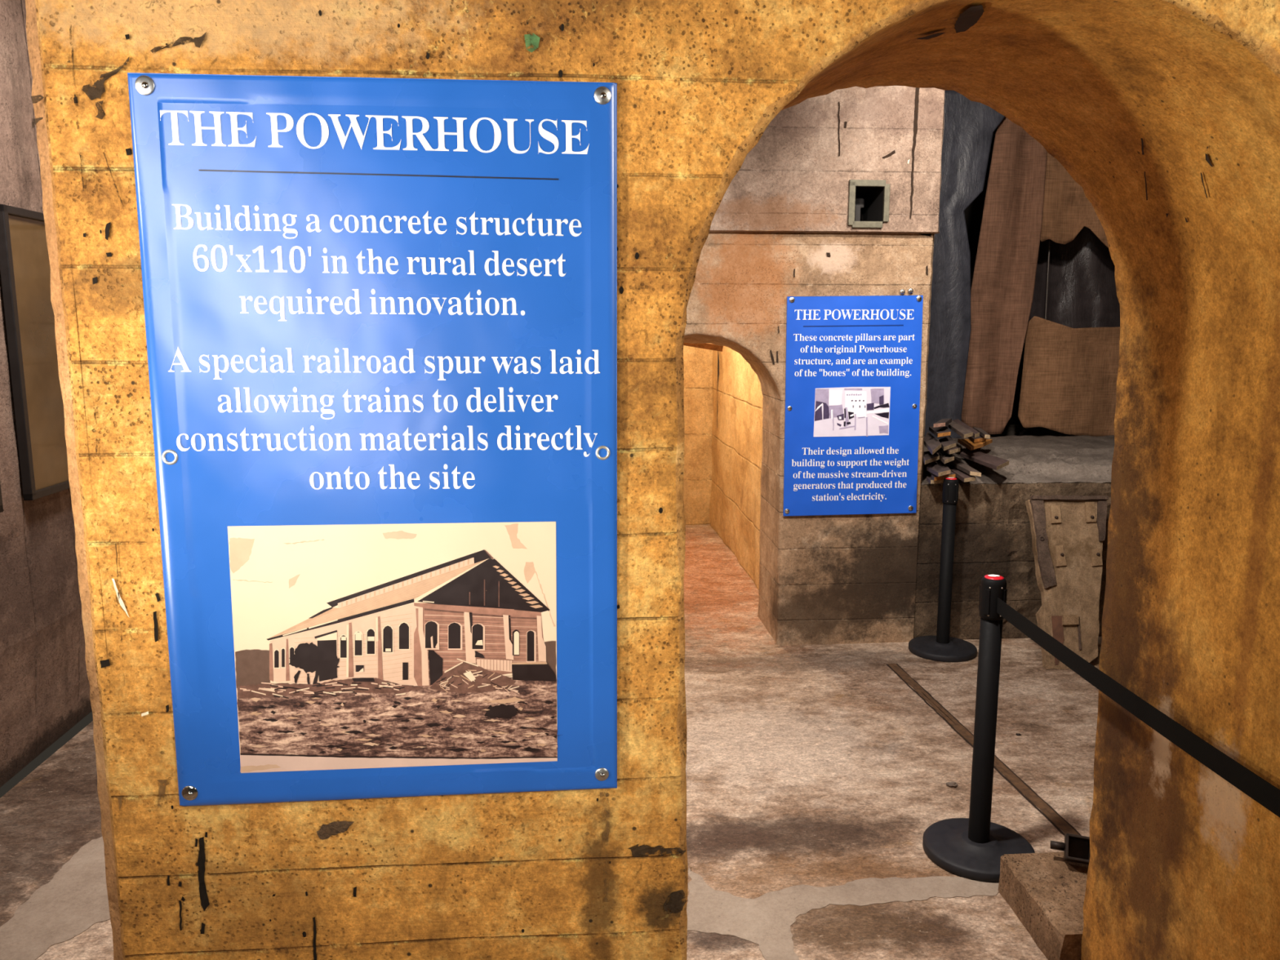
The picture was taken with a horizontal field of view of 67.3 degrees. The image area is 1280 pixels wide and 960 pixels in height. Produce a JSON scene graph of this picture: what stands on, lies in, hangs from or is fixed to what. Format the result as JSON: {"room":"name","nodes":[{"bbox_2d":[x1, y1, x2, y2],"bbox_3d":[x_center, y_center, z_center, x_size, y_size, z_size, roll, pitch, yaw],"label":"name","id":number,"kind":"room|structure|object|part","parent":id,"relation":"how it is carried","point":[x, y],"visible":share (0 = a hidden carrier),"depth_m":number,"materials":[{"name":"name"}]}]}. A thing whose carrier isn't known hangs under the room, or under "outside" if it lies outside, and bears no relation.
{"room":"museum","nodes":[
{"label":"museum","id":0,"kind":"room"},
{"bbox_2d":[0,0,92,786],"bbox_3d":[-2.303,-0.279,2.210,0.072,3.300,8.000,-1,9,-4],"label":"wall","id":1,"kind":"structure","parent":0,"point":[45,685],"depth_m":3.77,"materials":[{"name":"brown concrete"}]},
{"bbox_2d":[0,482,3,512],"bbox_3d":[-2.318,-0.364,3.043,0.035,1.100,0.800,-1,9,-4],"label":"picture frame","id":2,"kind":"object","parent":1,"relation":"attached to","point":[1,498],"visible":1,"depth_m":3.51,"materials":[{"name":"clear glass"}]},
{"bbox_2d":[0,204,70,500],"bbox_3d":[-2.398,-0.535,4.046,0.035,1.110,0.850,-1,9,-4],"label":"picture frame","id":3,"kind":"object","parent":1,"relation":"attached to","point":[24,263],"visible":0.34,"depth_m":3.76,"materials":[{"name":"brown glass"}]},
{"bbox_2d":[0,524,1102,959],"bbox_3d":[1.029,1.153,3.718,7.564,0.001,10.503,0,9,0],"label":"floor","id":4,"kind":"structure","parent":0,"point":[819,766],"depth_m":3.69,"materials":[{"name":"concrete"}]},
{"bbox_2d":[0,836,110,959],"bbox_3d":[-1.684,1.274,2.946,0.398,0.002,0.844,0,9,0],"label":"floor patch","id":5,"kind":"object","parent":4,"relation":"on","point":[75,900],"depth_m":2.87,"materials":[{"name":"beige concrete"}]},
{"bbox_2d":[686,867,999,959],"bbox_3d":[0.642,1.290,2.845,1.025,0.002,0.510,0,9,0],"label":"floor patch","id":6,"kind":"object","parent":4,"relation":"on","point":[765,921],"depth_m":2.92,"materials":[{"name":"beige concrete"}]},
{"bbox_2d":[908,477,977,662],"bbox_3d":[1.626,0.455,5.098,0.352,0.946,0.352,0,9,0],"label":"barrier post","id":7,"kind":"object","parent":4,"relation":"on","point":[941,647],"visible":1,"depth_m":5.07,"materials":[{"name":"black metal"}]},
{"bbox_2d":[946,781,957,786],"bbox_3d":[1.184,1.155,3.652,0.040,0.017,0.034,6,11,31],"label":"chip","id":8,"kind":"object","parent":4,"relation":"on","point":[953,784],"visible":1,"depth_m":3.65,"materials":[{"name":"beige stone"}]},
{"bbox_2d":[886,663,1081,835],"bbox_3d":[1.406,1.104,4.013,0.066,0.003,1.966,-1,9,-6],"label":"trim","id":9,"kind":"structure","parent":4,"relation":"on","point":[1058,821],"depth_m":3.81,"materials":[{"name":"brown wood"}]},
{"bbox_2d":[1025,495,1108,669],"bbox_3d":[2.302,0.528,5.074,0.471,0.848,0.494,0,9,0],"label":"panel","id":10,"kind":"object","parent":4,"relation":"on","point":[1068,532],"visible":0.98,"depth_m":5.08,"materials":[{"name":"beige wood"}]},
{"bbox_3d":[2.142,0.339,5.105,0.078,0.433,0.250,0,9,0],"label":"rail","id":11,"kind":"part","parent":10,"relation":"part of","materials":[{"name":"brown wood"}]},
{"bbox_3d":[2.153,0.823,4.945,0.055,0.224,0.138,1,9,8],"label":"rust plate","id":12,"kind":"part","parent":10,"relation":"part of","materials":[{"name":"brown metal"}]},
{"bbox_3d":[2.322,0.098,5.201,0.431,0.038,0.036,-1,9,-4],"label":"rail","id":13,"kind":"part","parent":10,"relation":"part of","materials":[{"name":"brown wood"}]},
{"bbox_3d":[2.487,0.221,5.181,0.050,0.204,0.148,4,10,22],"label":"rail","id":14,"kind":"part","parent":10,"relation":"part of","materials":[{"name":"wood"}]},
{"bbox_2d":[922,574,1279,883],"bbox_3d":[1.119,0.912,2.215,0.352,0.946,2.166,0,9,0],"label":"barrier post","id":15,"kind":"object","parent":4,"relation":"on","point":[972,847],"visible":0.92,"depth_m":3.04,"materials":[{"name":"black metal"}]},
{"bbox_2d":[25,0,1279,959],"bbox_3d":[1.074,-0.234,1.928,3.955,3.300,0.784,-1,9,-4],"label":"wall","id":16,"kind":"structure","parent":0,"point":[1184,864],"depth_m":1.55,"materials":[{"name":"concrete"}]},
{"bbox_2d":[127,72,617,806],"bbox_3d":[-0.378,-0.031,1.443,0.691,1.090,0.019,-1,9,-4],"label":"information sign","id":17,"kind":"object","parent":16,"relation":"attached to","point":[380,313],"visible":1,"depth_m":1.44,"materials":[{"name":"blue plastic"}]},
{"bbox_2d":[227,521,560,773],"bbox_3d":[-0.373,0.260,1.488,0.503,0.393,0.002,-1,9,-4],"label":"printed photograph","id":18,"kind":"object","parent":17,"relation":"attached to","point":[353,646],"depth_m":1.49},
{"bbox_2d":[998,852,1088,959],"bbox_3d":[1.365,1.238,2.786,0.516,0.123,0.396,-1,9,-4],"label":"concrete block","id":19,"kind":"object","parent":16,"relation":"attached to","point":[1046,891],"depth_m":2.77,"materials":[{"name":"concrete"}]},
{"bbox_2d":[1049,833,1089,864],"bbox_3d":[1.297,1.107,2.893,0.112,0.096,0.094,3,10,20],"label":"socket","id":20,"kind":"object","parent":19,"relation":"on","point":[1076,848],"visible":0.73,"depth_m":2.90,"materials":[{"name":"black metal"}]},
{"bbox_2d":[915,4,1213,222],"bbox_3d":[0.804,-0.643,1.752,0.735,0.302,0.232,-5,10,-27],"label":"stain","id":21,"kind":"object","parent":16,"relation":"attached to","point":[967,19],"depth_m":1.62,"materials":[{"name":"black paint"}]},
{"bbox_2d":[683,342,713,524],"bbox_3d":[-0.187,-0.856,8.248,1.726,2.550,0.042,-1,9,-4],"label":"wall","id":22,"kind":"structure","parent":0,"point":[697,362],"depth_m":8.38,"materials":[{"name":"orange concrete"}]},
{"bbox_2d":[709,230,764,590],"bbox_3d":[0.728,-0.660,7.012,0.042,2.550,2.840,-1,9,-4],"label":"wall","id":23,"kind":"structure","parent":0,"point":[735,504],"depth_m":7.11,"materials":[{"name":"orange concrete"}]},
{"bbox_2d":[684,231,934,645],"bbox_3d":[-0.490,-0.209,5.263,4.043,2.206,0.552,-1,9,-4],"label":"wall","id":24,"kind":"structure","parent":0,"point":[848,579],"depth_m":5.17,"materials":[{"name":"beige concrete"}]},
{"bbox_2d":[782,295,923,515],"bbox_3d":[1.125,-0.385,5.072,0.734,1.161,0.021,-1,9,-5],"label":"sign","id":25,"kind":"object","parent":24,"relation":"attached to","point":[853,362],"visible":1,"depth_m":5.07,"materials":[{"name":"blue plastic"}]},
{"bbox_2d":[813,386,890,436],"bbox_3d":[1.120,-0.359,5.073,0.407,0.262,0.001,-1,9,-4],"label":"printed photograph","id":26,"kind":"object","parent":25,"relation":"attached to","point":[838,411],"depth_m":5.07},
{"bbox_2d":[899,288,905,294],"bbox_3d":[1.367,-0.981,5.007,0.028,0.028,0.032,0,9,0],"label":"bolt","id":27,"kind":"object","parent":24,"relation":"attached to","point":[902,291],"visible":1,"depth_m":5.00,"materials":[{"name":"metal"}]},
{"bbox_2d":[907,288,913,293],"bbox_3d":[1.411,-0.986,5.010,0.028,0.028,0.032,0,9,0],"label":"bolt","id":28,"kind":"object","parent":24,"relation":"attached to","point":[909,290],"visible":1,"depth_m":5.01,"materials":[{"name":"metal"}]},
{"bbox_2d":[709,85,944,235],"bbox_3d":[-0.493,-1.834,4.996,4.039,1.099,0.627,-1,9,-5],"label":"wall","id":29,"kind":"structure","parent":0,"point":[797,176],"depth_m":4.85,"materials":[{"name":"grey concrete"}]},
{"bbox_2d":[847,179,890,228],"bbox_3d":[1.162,-1.420,4.994,0.213,0.236,0.254,0,9,0],"label":"frame","id":30,"kind":"object","parent":29,"relation":"attached to","point":[855,205],"visible":0.95,"depth_m":4.88,"materials":[{"name":"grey metal"}]},
{"bbox_2d":[716,133,1079,484],"bbox_3d":[2.343,-1.215,8.119,3.400,3.300,0.001,-1,9,-4],"label":"wall","id":31,"kind":"structure","parent":0,"point":[973,213],"depth_m":8.02,"materials":[{"name":"concrete"}]},
{"bbox_2d":[913,424,1115,639],"bbox_3d":[2.690,0.154,6.785,2.609,1.013,2.916,-1,9,-4],"label":"wall ledge","id":32,"kind":"object","parent":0,"point":[993,535],"visible":0.3,"depth_m":5.32,"materials":[{"name":"concrete"}]},
{"bbox_2d":[926,476,943,484],"bbox_3d":[1.570,0.000,5.117,0.074,0.020,0.151,1,9,6],"label":"wooden board","id":33,"kind":"object","parent":32,"relation":"on","point":[929,479],"visible":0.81,"depth_m":5.07,"materials":[{"name":"brown wood"}]},
{"bbox_2d":[931,471,955,480],"bbox_3d":[1.620,-0.023,5.129,0.281,0.020,0.087,-8,12,-42],"label":"wooden board","id":34,"kind":"object","parent":33,"relation":"on","point":[935,477],"visible":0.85,"depth_m":5.07,"materials":[{"name":"brown wood"}]},
{"bbox_2d":[926,459,951,476],"bbox_3d":[1.599,-0.068,5.190,0.109,0.020,0.535,2,9,10],"label":"wooden board","id":35,"kind":"object","parent":34,"relation":"on","point":[939,468],"visible":0.96,"depth_m":5.09,"materials":[{"name":"brown wood"}]},
{"bbox_2d":[923,451,939,464],"bbox_3d":[1.584,-0.124,5.229,0.087,0.020,0.470,2,9,14],"label":"wooden board","id":36,"kind":"object","parent":35,"relation":"on","point":[928,457],"visible":0.85,"depth_m":5.17,"materials":[{"name":"brown wood"}]},
{"bbox_2d":[935,447,954,463],"bbox_3d":[1.690,-0.139,5.354,0.076,0.020,0.588,1,9,9],"label":"wooden board","id":37,"kind":"object","parent":35,"relation":"on","point":[944,457],"visible":0.81,"depth_m":5.22,"materials":[{"name":"brown wood"}]},
{"bbox_2d":[943,445,959,453],"bbox_3d":[1.727,-0.171,5.298,0.078,0.020,0.326,5,10,28],"label":"wooden board","id":38,"kind":"object","parent":37,"relation":"on","point":[956,449],"visible":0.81,"depth_m":5.21,"materials":[{"name":"brown wood"}]},
{"bbox_2d":[938,435,956,450],"bbox_3d":[1.717,-0.207,5.366,0.081,0.020,0.572,2,9,13],"label":"wooden board","id":39,"kind":"object","parent":38,"relation":"on","point":[947,442],"visible":0.96,"depth_m":5.28,"materials":[{"name":"brown wood"}]},
{"bbox_2d":[924,431,941,454],"bbox_3d":[1.609,-0.208,5.308,0.080,0.020,0.950,2,9,11],"label":"wooden board","id":40,"kind":"object","parent":39,"relation":"on","point":[931,443],"visible":0.92,"depth_m":5.19,"materials":[{"name":"brown wood"}]},
{"bbox_2d":[928,426,951,436],"bbox_3d":[1.704,-0.278,5.466,0.102,0.020,0.469,2,9,13],"label":"wooden board","id":41,"kind":"object","parent":40,"relation":"on","point":[942,431],"visible":0.96,"depth_m":5.39,"materials":[{"name":"brown wood"}]},
{"bbox_2d":[933,418,951,427],"bbox_3d":[1.710,-0.323,5.425,0.048,0.020,0.378,4,10,25],"label":"wooden board","id":42,"kind":"object","parent":41,"relation":"on","point":[943,422],"visible":1,"depth_m":5.35,"materials":[{"name":"brown wood"}]},
{"bbox_2d":[946,420,973,438],"bbox_3d":[1.822,-0.294,5.500,0.068,0.020,0.827,2,9,10],"label":"wooden board","id":43,"kind":"object","parent":39,"relation":"on","point":[955,427],"visible":0.88,"depth_m":5.36,"materials":[{"name":"brown wood"}]},
{"bbox_2d":[945,462,975,482],"bbox_3d":[1.753,-0.047,5.317,0.078,0.020,0.634,1,9,6],"label":"wooden board","id":44,"kind":"object","parent":32,"relation":"on","point":[960,474],"visible":0.77,"depth_m":5.13,"materials":[{"name":"brown wood"}]},
{"bbox_2d":[947,457,981,476],"bbox_3d":[1.769,-0.073,5.285,0.062,0.020,0.574,1,9,5],"label":"wooden board","id":45,"kind":"object","parent":44,"relation":"on","point":[956,463],"visible":0.92,"depth_m":5.20,"materials":[{"name":"brown wood"}]},
{"bbox_2d":[924,89,1004,439],"bbox_3d":[2.076,-1.364,6.244,0.703,2.245,0.016,-1,9,-4],"label":"plastic sheet","id":46,"kind":"object","parent":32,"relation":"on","point":[969,126],"visible":0.56,"depth_m":6.22,"materials":[{"name":"grey plastic"}]},
{"bbox_2d":[960,448,1008,470],"bbox_3d":[1.933,-0.120,5.391,0.155,0.020,0.768,0,9,0],"label":"wooden board","id":47,"kind":"object","parent":32,"relation":"on","point":[995,463],"visible":0.96,"depth_m":5.30,"materials":[{"name":"brown wood"}]},
{"bbox_2d":[957,439,992,450],"bbox_3d":[1.944,-0.215,5.703,0.183,0.020,0.461,6,11,31],"label":"wooden board","id":48,"kind":"object","parent":47,"relation":"on","point":[969,444],"visible":0.96,"depth_m":5.67,"materials":[{"name":"brown wood"}]},
{"bbox_2d":[952,418,979,437],"bbox_3d":[1.928,-0.310,5.699,0.045,0.020,0.904,2,9,10],"label":"wooden board","id":49,"kind":"object","parent":48,"relation":"on","point":[975,433],"visible":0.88,"depth_m":5.60,"materials":[{"name":"brown wood"}]},
{"bbox_2d":[968,435,986,442],"bbox_3d":[2.051,-0.270,5.889,0.087,0.020,0.552,2,9,11],"label":"wooden board","id":50,"kind":"object","parent":48,"relation":"on","point":[980,438],"visible":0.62,"depth_m":5.70,"materials":[{"name":"brown wood"}]},
{"bbox_2d":[973,426,990,438],"bbox_3d":[2.066,-0.286,5.804,0.036,0.020,0.473,2,9,10],"label":"wooden board","id":51,"kind":"object","parent":50,"relation":"on","point":[982,433],"visible":0.92,"depth_m":5.73,"materials":[{"name":"brown wood"}]},
{"bbox_2d":[1017,315,1119,436],"bbox_3d":[3.124,-0.720,6.836,0.828,0.879,0.122,-1,9,-4],"label":"burlap cloth","id":52,"kind":"object","parent":32,"relation":"on","point":[1069,375],"visible":0.87,"depth_m":6.82,"materials":[{"name":"brown fabric"}]},
{"label":"ceiling","id":53,"kind":"structure","parent":0,"visible":0},
{"bbox_2d":[961,116,1047,434],"bbox_3d":[2.462,-1.439,6.488,0.574,2.285,0.090,-1,9,-7],"label":"burlap cloth","id":54,"kind":"object","parent":53,"relation":"hanging from","point":[1004,276],"visible":0.83,"depth_m":6.48,"materials":[{"name":"brown fabric"}]},
{"bbox_2d":[1044,239,1050,319],"bbox_3d":[2.910,-1.878,6.790,0.019,1.575,0.012,0,9,0],"label":"hanging wire","id":55,"kind":"object","parent":53,"relation":"hanging from","point":[1049,246],"visible":0.38,"depth_m":6.86,"materials":[{"name":"grey metal"}]},
{"bbox_2d":[1023,226,1119,342],"bbox_3d":[3.179,-1.912,7.010,0.948,1.809,0.087,-1,9,-6],"label":"plastic sheet","id":56,"kind":"object","parent":53,"relation":"hanging from","point":[1082,293],"visible":0.25,"depth_m":7.08,"materials":[{"name":"black plastic"}]},
{"bbox_2d":[1040,151,1108,248],"bbox_3d":[3.027,-2.092,6.529,0.674,1.081,0.084,-1,9,-8],"label":"burlap cloth","id":57,"kind":"object","parent":53,"relation":"hanging from","point":[1067,210],"visible":0.34,"depth_m":6.57,"materials":[{"name":"brown fabric"}]},
{"bbox_3d":[-0.396,-0.646,6.925,0.223,2.550,2.831,0,9,0],"label":"wall","id":58,"kind":"structure","parent":0,"visible":0},
{"bbox_2d":[683,342,723,351],"bbox_3d":[0.113,-0.842,5.715,0.754,0.155,0.120,-1,9,-4],"label":"wooden beam","id":59,"kind":"structure","parent":58,"relation":"attached to","point":[707,346],"depth_m":5.69,"materials":[{"name":"brown wood"}]}
]}

